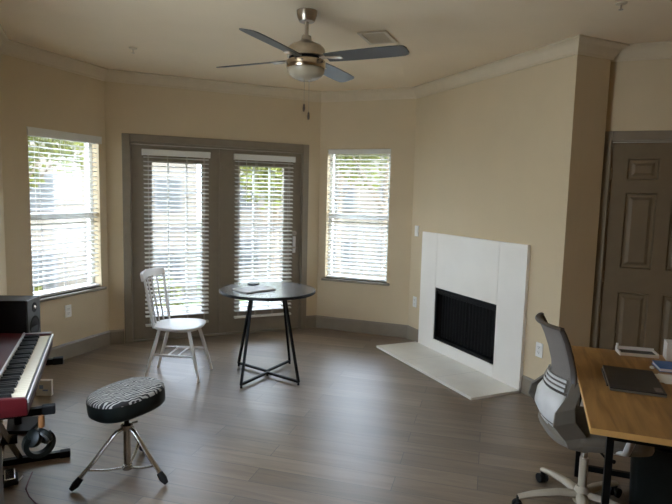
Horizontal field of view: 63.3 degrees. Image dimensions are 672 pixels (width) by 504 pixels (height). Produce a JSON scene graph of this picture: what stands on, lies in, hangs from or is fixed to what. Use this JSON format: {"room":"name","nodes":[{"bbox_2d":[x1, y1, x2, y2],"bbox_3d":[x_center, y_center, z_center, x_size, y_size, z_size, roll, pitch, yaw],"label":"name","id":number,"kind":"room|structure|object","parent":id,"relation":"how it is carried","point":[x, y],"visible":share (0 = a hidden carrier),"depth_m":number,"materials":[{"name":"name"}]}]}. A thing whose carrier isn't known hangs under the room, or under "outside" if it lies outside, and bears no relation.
{"room":"living room","nodes":[
{"label":"living room","id":0,"kind":"room"},
{"bbox_2d":[0,130,6,294],"bbox_3d":[-1.166,0.103,0.845,0.140,2.740,7.940,-1,7,-24],"label":"wall","id":1,"kind":"structure","parent":0,"point":[3,284],"depth_m":4.33,"materials":[{"name":"paint"}]},
{"bbox_2d":[0,53,108,346],"bbox_3d":[-2.559,-0.366,4.966,0.140,2.740,1.230,4,6,21],"label":"wall","id":2,"kind":"structure","parent":0,"point":[32,94],"depth_m":4.76,"materials":[{"name":"paint"}]},
{"bbox_2d":[30,143,106,301],"bbox_3d":[-2.510,-0.344,5.033,0.163,1.506,0.850,4,6,21],"label":"window","id":3,"kind":"structure","parent":2,"relation":"in","point":[87,290],"depth_m":5.32,"materials":[{"name":"white plastic"}]},
{"bbox_2d":[26,126,101,296],"bbox_3d":[-2.486,-0.358,5.027,0.089,1.469,0.830,4,6,21],"label":"blind","id":4,"kind":"object","parent":3,"relation":"attached to","point":[31,131],"visible":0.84,"depth_m":4.99,"materials":[{"name":"white plastic"}]},
{"bbox_2d":[65,304,71,317],"bbox_3d":[-2.493,0.550,5.082,0.011,0.116,0.072,4,6,21],"label":"wall outlet","id":5,"kind":"object","parent":2,"relation":"attached to","point":[68,312],"visible":1,"depth_m":5.08,"materials":[{"name":"white plastic"}]},
{"bbox_2d":[45,330,109,365],"bbox_3d":[-2.518,0.925,5.074,0.016,0.149,1.114,4,6,21],"label":"baseboard","id":6,"kind":"structure","parent":2,"relation":"attached to","point":[71,349],"depth_m":5.24,"materials":[{"name":"beige paint"}]},
{"bbox_2d":[104,81,320,339],"bbox_3d":[-1.277,-0.443,5.988,2.406,2.740,0.140,-1,7,-24],"label":"wall","id":7,"kind":"structure","parent":0,"point":[129,108],"depth_m":5.70,"materials":[{"name":"paint"}]},
{"bbox_2d":[109,329,124,344],"bbox_3d":[-2.256,0.874,5.617,0.145,0.149,0.016,-1,7,-24],"label":"baseboard","id":8,"kind":"structure","parent":7,"relation":"attached to","point":[116,336],"depth_m":5.61,"materials":[{"name":"beige paint"}]},
{"bbox_2d":[130,144,218,339],"bbox_3d":[-1.687,-0.096,5.806,0.909,2.020,0.059,-1,7,-24],"label":"door","id":9,"kind":"structure","parent":7,"relation":"in","point":[140,331],"depth_m":5.75,"materials":[{"name":"beige paint"}]},
{"bbox_2d":[142,149,210,326],"bbox_3d":[-1.669,-0.137,5.738,0.684,1.834,0.071,-1,7,-24],"label":"blind","id":10,"kind":"object","parent":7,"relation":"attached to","point":[156,152],"visible":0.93,"depth_m":5.74,"materials":[{"name":"white plastic"}]},
{"bbox_2d":[122,133,308,343],"bbox_3d":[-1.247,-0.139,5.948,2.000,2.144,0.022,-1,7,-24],"label":"trim","id":11,"kind":"structure","parent":7,"relation":"attached to","point":[126,137],"depth_m":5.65,"materials":[{"name":"beige paint"}]},
{"bbox_2d":[219,149,221,332],"bbox_3d":[-1.262,-0.103,5.960,0.032,2.010,0.018,-1,7,-24],"label":"door frame","id":12,"kind":"structure","parent":7,"relation":"attached to","point":[220,150],"depth_m":5.95,"materials":[{"name":"beige paint"}]},
{"bbox_2d":[222,149,300,332],"bbox_3d":[-0.841,-0.112,6.151,0.921,2.020,0.117,-1,7,-24],"label":"door","id":13,"kind":"structure","parent":7,"relation":"in","point":[229,323],"depth_m":6.12,"materials":[{"name":"beige paint"}]},
{"bbox_2d":[234,154,295,318],"bbox_3d":[-0.805,-0.167,6.122,0.699,1.814,0.071,-1,7,-24],"label":"blind","id":14,"kind":"object","parent":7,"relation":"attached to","point":[238,157],"visible":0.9,"depth_m":6.09,"materials":[{"name":"white plastic"}]},
{"bbox_2d":[306,315,316,327],"bbox_3d":[-0.293,0.830,6.492,0.135,0.149,0.016,-1,7,-24],"label":"baseboard","id":15,"kind":"structure","parent":7,"relation":"attached to","point":[310,320],"depth_m":6.48,"materials":[{"name":"beige paint"}]},
{"bbox_2d":[2,328,630,503],"bbox_3d":[1.235,1.420,2.554,5.834,0.120,8.782,-1,7,-24],"label":"floor","id":16,"kind":"structure","parent":0,"point":[361,425],"depth_m":3.58,"materials":[{"name":"brown wood"}]},
{"bbox_2d":[0,435,3,503],"bbox_3d":[-1.456,1.078,2.123,0.260,0.517,0.500,-1,7,-24],"label":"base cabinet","id":17,"kind":"object","parent":16,"relation":"on","point":[1,468],"visible":1,"depth_m":2.33,"materials":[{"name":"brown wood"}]},
{"bbox_2d":[3,468,22,487],"bbox_3d":[-1.753,1.219,2.956,0.102,0.048,0.120,-2,7,-32],"label":"sustain pedal","id":18,"kind":"object","parent":16,"relation":"on","point":[10,477],"visible":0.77,"depth_m":2.93,"materials":[{"name":"black plastic"}]},
{"bbox_2d":[6,416,37,433],"bbox_3d":[-2.108,0.873,3.602,0.240,0.583,0.240,1,6,-6],"label":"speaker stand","id":19,"kind":"object","parent":16,"relation":"on","point":[22,425],"visible":0.26,"depth_m":3.61,"materials":[{"name":"black metal"}]},
{"bbox_2d":[0,295,40,333],"bbox_3d":[-2.097,0.440,3.556,0.274,0.285,0.190,1,6,-6],"label":"monitor","id":20,"kind":"object","parent":19,"relation":"on","point":[19,314],"visible":0.8,"depth_m":3.47,"materials":[{"name":"black plastic"}]},
{"bbox_2d":[25,472,37,503],"bbox_3d":[-1.535,1.258,2.836,0.538,0.005,0.105,7,8,42],"label":"cable","id":21,"kind":"object","parent":16,"relation":"on","point":[32,472],"visible":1,"depth_m":2.85,"materials":[{"name":"black rubber"}]},
{"bbox_2d":[0,356,69,466],"bbox_3d":[-1.661,0.959,2.767,0.525,0.608,0.816,-1,7,-24],"label":"keyboard stand","id":22,"kind":"object","parent":16,"relation":"on","point":[45,409],"visible":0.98,"depth_m":2.86,"materials":[{"name":"black metal"}]},
{"bbox_2d":[0,332,53,418],"bbox_3d":[-1.710,0.591,2.821,0.351,0.118,1.160,-1,7,-23],"label":"piano","id":23,"kind":"object","parent":22,"relation":"on","point":[23,357],"visible":1,"depth_m":2.74,"materials":[{"name":"red paint"}]},
{"bbox_2d":[21,428,55,458],"bbox_3d":[-1.341,0.862,2.464,0.134,0.134,0.081,-4,8,-44],"label":"headphones","id":24,"kind":"object","parent":22,"relation":"hanging from","point":[34,437],"visible":1,"depth_m":2.44,"materials":[{"name":"black plastic"}]},
{"bbox_2d":[25,429,42,447],"bbox_3d":[-1.357,0.836,2.447,0.076,0.080,0.076,-1,7,-24],"label":"ear cup","id":25,"kind":"object","parent":24,"relation":"on","point":[33,438],"depth_m":2.43,"materials":[{"name":"black plastic"}]},
{"bbox_2d":[38,428,52,443],"bbox_3d":[-1.324,0.833,2.475,0.076,0.080,0.076,-1,7,-24],"label":"ear cup","id":26,"kind":"object","parent":24,"relation":"on","point":[45,436],"depth_m":2.45,"materials":[{"name":"black plastic"}]},
{"bbox_2d":[38,415,44,427],"bbox_3d":[-1.316,0.756,2.436,0.028,0.052,0.027,-1,7,-24],"label":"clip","id":27,"kind":"object","parent":22,"relation":"attached to","point":[41,420],"visible":1,"depth_m":2.43,"materials":[{"name":"wood"}]},
{"bbox_2d":[36,379,52,395],"bbox_3d":[-2.237,1.040,4.188,0.115,0.122,0.031,1,6,-2],"label":"paper card","id":28,"kind":"object","parent":16,"relation":"on","point":[45,387],"visible":0.81,"depth_m":4.17,"materials":[{"name":"beige paper"}]},
{"bbox_2d":[69,377,167,490],"bbox_3d":[-1.212,0.996,3.044,0.507,0.496,0.478,-1,7,-24],"label":"stool","id":29,"kind":"object","parent":16,"relation":"on","point":[125,400],"visible":1,"depth_m":2.96,"materials":[{"name":"black fabric"}]},
{"bbox_2d":[140,267,212,381],"bbox_3d":[-1.377,0.610,4.710,0.535,0.915,0.454,2,6,5],"label":"spindle chair","id":30,"kind":"object","parent":16,"relation":"on","point":[180,325],"visible":1,"depth_m":4.68,"materials":[{"name":"white paint"}]},
{"bbox_2d":[219,281,315,387],"bbox_3d":[-0.595,0.698,4.741,0.820,0.764,0.820,0,6,-12],"label":"bistro table","id":31,"kind":"object","parent":16,"relation":"on","point":[284,291],"visible":0.98,"depth_m":4.61,"materials":[{"name":"black metal"}]},
{"bbox_2d":[233,285,275,293],"bbox_3d":[-0.694,0.316,4.628,0.300,0.014,0.215,-4,8,-44],"label":"notebook","id":32,"kind":"object","parent":31,"relation":"on","point":[260,288],"visible":1,"depth_m":4.59,"materials":[{"name":"paper"}]},
{"bbox_2d":[377,232,530,399],"bbox_3d":[1.182,0.470,5.137,0.925,1.221,1.579,-1,7,-24],"label":"fireplace","id":33,"kind":"object","parent":16,"relation":"on","point":[474,291],"visible":0.98,"depth_m":4.99,"materials":[{"name":"white stone"}]},
{"bbox_2d":[440,295,467,346],"bbox_3d":[1.161,0.671,5.395,0.010,0.434,0.426,-1,7,-24],"label":"curtain","id":34,"kind":"object","parent":33,"relation":"hanging from","point":[453,312],"depth_m":5.39,"materials":[{"name":"black metal"}]},
{"bbox_2d":[466,303,493,357],"bbox_3d":[1.337,0.717,5.002,0.010,0.434,0.426,-1,7,-24],"label":"curtain","id":35,"kind":"object","parent":33,"relation":"hanging from","point":[480,322],"depth_m":5.03,"materials":[{"name":"black metal"}]},
{"bbox_2d":[512,312,654,503],"bbox_3d":[1.236,0.837,2.733,0.637,0.999,0.662,2,6,5],"label":"office chair","id":36,"kind":"object","parent":16,"relation":"on","point":[566,423],"visible":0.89,"depth_m":2.64,"materials":[{"name":"grey plastic"}]},
{"bbox_2d":[571,346,671,503],"bbox_3d":[1.494,0.992,2.513,0.741,0.749,1.222,4,6,20],"label":"desk","id":37,"kind":"object","parent":16,"relation":"on","point":[640,419],"visible":0.67,"depth_m":2.25,"materials":[{"name":"brown wood"}]},
{"bbox_2d":[601,365,666,397],"bbox_3d":[1.381,0.599,2.553,0.232,0.016,0.352,4,6,21],"label":"laptop","id":38,"kind":"object","parent":37,"relation":"on","point":[621,379],"visible":1,"depth_m":2.51,"materials":[{"name":"grey metal"}]},
{"bbox_2d":[615,343,658,358],"bbox_3d":[1.659,0.541,3.008,0.197,0.051,0.100,3,6,14],"label":"desk tray","id":39,"kind":"object","parent":37,"relation":"on","point":[621,350],"visible":1,"depth_m":3.01,"materials":[{"name":"white plastic"}]},
{"bbox_2d":[652,360,671,372],"bbox_3d":[1.731,0.585,2.756,0.206,0.019,0.140,3,6,16],"label":"book","id":40,"kind":"object","parent":37,"relation":"on","point":[662,366],"visible":1,"depth_m":2.76,"materials":[{"name":"paper"}]},
{"bbox_2d":[663,339,671,360],"bbox_3d":[1.819,0.530,2.929,0.090,0.096,0.090,4,6,21],"label":"pen holder","id":41,"kind":"object","parent":37,"relation":"on","point":[667,349],"visible":1,"depth_m":2.91,"materials":[{"name":"white plastic"}]},
{"bbox_3d":[1.643,0.609,2.598,0.210,0.001,0.148,2,6,6],"label":"paper sheet","id":42,"kind":"object","parent":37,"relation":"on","visible":0},
{"bbox_2d":[658,373,671,383],"bbox_3d":[1.644,0.611,2.571,0.210,0.001,0.148,5,7,28],"label":"paper sheet","id":43,"kind":"object","parent":42,"relation":"on","point":[663,378],"visible":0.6,"depth_m":2.61,"materials":[{"name":"white paper"}]},
{"bbox_2d":[629,447,671,503],"bbox_3d":[1.677,1.166,2.844,0.270,0.344,0.200,5,7,33],"label":"waste bin","id":44,"kind":"object","parent":16,"relation":"on","point":[650,477],"visible":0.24,"depth_m":2.78,"materials":[{"name":"black plastic"}]},
{"bbox_2d":[0,0,671,91],"bbox_3d":[1.305,-1.433,2.253,5.834,0.140,8.782,-1,7,-24],"label":"ceiling","id":45,"kind":"structure","parent":0,"point":[183,38],"depth_m":3.85,"materials":[{"name":"paint"}]},
{"bbox_2d":[216,8,408,119],"bbox_3d":[-0.192,-1.189,3.491,1.012,0.677,1.012,-1,6,-20],"label":"ceiling fan","id":46,"kind":"object","parent":45,"relation":"hanging from","point":[305,63],"visible":1,"depth_m":3.39,"materials":[{"name":"silver metal"}]},
{"bbox_2d":[357,30,396,44],"bbox_3d":[0.304,-1.564,3.984,0.215,0.012,0.300,4,6,21],"label":"ceiling vent","id":47,"kind":"object","parent":45,"relation":"in","point":[382,36],"visible":1,"depth_m":3.96,"materials":[{"name":"metal"}]},
{"bbox_2d":[615,1,627,10],"bbox_3d":[1.661,-1.431,3.179,0.068,0.042,0.067,-1,7,-24],"label":"sprinkler","id":48,"kind":"object","parent":45,"relation":"attached to","point":[619,3],"visible":1,"depth_m":3.17,"materials":[{"name":"paint"}]},
{"bbox_2d":[317,99,416,324],"bbox_3d":[0.342,-0.432,6.259,1.230,2.740,0.140,4,6,21],"label":"wall","id":49,"kind":"structure","parent":0,"point":[369,124],"depth_m":6.13,"materials":[{"name":"paint"}]},
{"bbox_2d":[321,154,390,285],"bbox_3d":[0.255,-0.407,6.269,0.822,1.526,0.163,4,6,21],"label":"window","id":50,"kind":"structure","parent":49,"relation":"in","point":[331,157],"depth_m":6.36,"materials":[{"name":"white plastic"}]},
{"bbox_2d":[326,149,390,281],"bbox_3d":[0.251,-0.422,6.255,0.746,1.490,0.069,4,6,21],"label":"blind","id":51,"kind":"object","parent":50,"relation":"attached to","point":[330,151],"visible":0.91,"depth_m":6.25,"materials":[{"name":"white plastic"}]},
{"bbox_2d":[316,315,406,337],"bbox_3d":[0.282,0.862,6.323,1.114,0.149,0.016,4,6,21],"label":"baseboard","id":52,"kind":"structure","parent":49,"relation":"attached to","point":[326,322],"depth_m":6.31,"materials":[{"name":"beige paint"}]},
{"bbox_2d":[408,54,591,379],"bbox_3d":[1.324,-0.284,5.082,0.140,2.740,2.197,-1,7,-24],"label":"wall","id":53,"kind":"structure","parent":0,"point":[498,158],"depth_m":4.48,"materials":[{"name":"paint"}]},
{"bbox_2d":[0,24,671,101],"bbox_3d":[1.302,-1.311,2.266,5.582,0.104,8.530,-1,7,-24],"label":"trim","id":54,"kind":"structure","parent":53,"relation":"attached to","point":[614,51],"depth_m":4.95,"materials":[{"name":"paint"}]},
{"bbox_2d":[406,325,418,341],"bbox_3d":[0.852,0.909,6.009,0.016,0.149,0.268,-1,7,-24],"label":"baseboard","id":55,"kind":"structure","parent":53,"relation":"attached to","point":[412,333],"depth_m":6.01,"materials":[{"name":"beige paint"}]},
{"bbox_2d":[413,296,416,306],"bbox_3d":[0.861,0.546,5.976,0.011,0.116,0.072,-1,7,-24],"label":"wall outlet","id":56,"kind":"object","parent":53,"relation":"attached to","point":[414,297],"visible":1,"depth_m":5.97,"materials":[{"name":"white plastic"}]},
{"bbox_2d":[415,226,418,236],"bbox_3d":[0.873,-0.227,5.911,0.010,0.116,0.072,-1,7,-24],"label":"light switch","id":57,"kind":"object","parent":53,"relation":"attached to","point":[416,227],"visible":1,"depth_m":5.90,"materials":[{"name":"white plastic"}]},
{"bbox_2d":[521,375,533,397],"bbox_3d":[1.603,1.105,4.334,0.016,0.149,0.350,-1,7,-24],"label":"baseboard","id":58,"kind":"structure","parent":53,"relation":"attached to","point":[526,381],"depth_m":4.45,"materials":[{"name":"beige paint"}]},
{"bbox_2d":[535,342,542,357],"bbox_3d":[1.606,0.775,4.316,0.011,0.116,0.072,-1,7,-24],"label":"wall outlet","id":59,"kind":"object","parent":53,"relation":"attached to","point":[539,346],"visible":1,"depth_m":4.31,"materials":[{"name":"white plastic"}]},
{"bbox_2d":[571,57,610,380],"bbox_3d":[1.900,-0.190,4.331,0.297,2.740,0.346,-1,7,-24],"label":"wall column","id":60,"kind":"structure","parent":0,"point":[600,67],"depth_m":4.13,"materials":[{"name":"paint"}]},
{"bbox_2d":[605,58,671,130],"bbox_3d":[2.938,-0.129,3.991,2.008,2.740,0.140,4,6,21],"label":"wall","id":61,"kind":"structure","parent":0,"point":[640,91],"depth_m":4.07,"materials":[{"name":"paint"}]},
{"bbox_2d":[589,130,671,347],"bbox_3d":[2.465,0.151,4.189,0.902,2.117,0.160,4,6,21],"label":"door frame","id":62,"kind":"structure","parent":61,"relation":"attached to","point":[610,136],"depth_m":4.20,"materials":[{"name":"beige paint"}]},
{"bbox_2d":[598,142,671,354],"bbox_3d":[2.441,0.194,4.145,0.753,2.026,0.106,4,6,21],"label":"door","id":63,"kind":"structure","parent":62,"relation":"attached to","point":[636,299],"depth_m":4.19,"materials":[{"name":"beige paint"}]},
{"bbox_3d":[2.713,2.805,18.626,100.000,0.020,7.000,-1,7,-24],"label":"road","id":64,"kind":"object","parent":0,"visible":0},
{"bbox_2d":[28,136,85,190],"bbox_3d":[-6.539,-0.637,11.147,4.376,7.992,3.798,-4,8,-39],"label":"leafy tree","id":65,"kind":"object","parent":64,"relation":"on","point":[30,138],"visible":0.08,"depth_m":11.15,"materials":[{"name":"green plant"}]},
{"bbox_2d":[240,166,281,278],"bbox_3d":[-1.977,-0.433,14.202,3.686,7.166,3.039,-4,8,-43],"label":"leafy tree","id":66,"kind":"object","parent":64,"relation":"on","point":[244,167],"visible":0.12,"depth_m":13.25,"materials":[{"name":"green plant"}]},
{"bbox_2d":[337,154,388,277],"bbox_3d":[1.305,-1.301,16.273,4.067,8.617,3.662,2,6,4],"label":"leafy tree","id":67,"kind":"object","parent":64,"relation":"on","point":[344,157],"visible":0.06,"depth_m":16.09,"materials":[{"name":"green plant"}]},
{"label":"outside","id":68,"kind":"structure","parent":0,"visible":0},
{"bbox_2d":[162,220,248,305],"bbox_3d":[-10.633,-0.508,48.404,100.000,0.300,83.400,-1,7,-24],"label":"ground","id":69,"kind":"structure","parent":68,"point":[198,233],"depth_m":33.20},
{"bbox_2d":[34,286,46,291],"bbox_3d":[-10.387,1.765,18.283,1.786,1.663,1.707,-3,7,-34],"label":"round shrub","id":70,"kind":"object","parent":69,"relation":"on","point":[38,288],"visible":0.05,"depth_m":18.26,"materials":[{"name":"green plant"}]},
{"bbox_2d":[28,136,196,302],"bbox_3d":[-11.638,-3.648,24.111,10.000,11.000,9.000,-2,7,-26],"label":"apartment building","id":71,"kind":"structure","parent":69,"relation":"on","point":[79,281],"depth_m":20.85,"materials":[{"name":"white"}]},
{"bbox_2d":[153,276,185,306],"bbox_3d":[-6.445,1.659,20.108,1.741,1.656,1.685,-3,8,-39],"label":"round shrub","id":72,"kind":"object","parent":69,"relation":"on","point":[161,288],"visible":0.16,"depth_m":19.93,"materials":[{"name":"green plant"}]},
{"bbox_2d":[239,154,384,280],"bbox_3d":[0.833,-4.213,32.335,15.800,11.000,8.000,0,6,-14],"label":"apartment building","id":73,"kind":"structure","parent":69,"relation":"on","point":[375,161],"depth_m":28.89,"materials":[{"name":"white"}]},
{"bbox_2d":[334,154,383,273],"bbox_3d":[0.442,-2.234,21.815,5.360,9.264,4.972,-1,6,-21],"label":"leafy tree","id":74,"kind":"object","parent":69,"relation":"on","point":[336,157],"visible":0.02,"depth_m":21.99,"materials":[{"name":"green plant"}]},
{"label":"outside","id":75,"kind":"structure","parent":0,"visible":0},
{"bbox_2d":[154,301,280,312],"bbox_3d":[-1.576,0.973,7.271,9.400,0.160,2.030,-1,7,-24],"label":"floor","id":76,"kind":"structure","parent":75,"point":[276,301],"depth_m":8.02,"materials":[{"name":"concrete"}]},
{"bbox_2d":[31,225,386,301],"bbox_3d":[-1.919,0.204,8.002,9.200,1.200,0.060,-1,7,-24],"label":"balcony railing","id":77,"kind":"object","parent":76,"relation":"on","point":[342,227],"visible":0.12,"depth_m":7.88,"materials":[{"name":"paint"}]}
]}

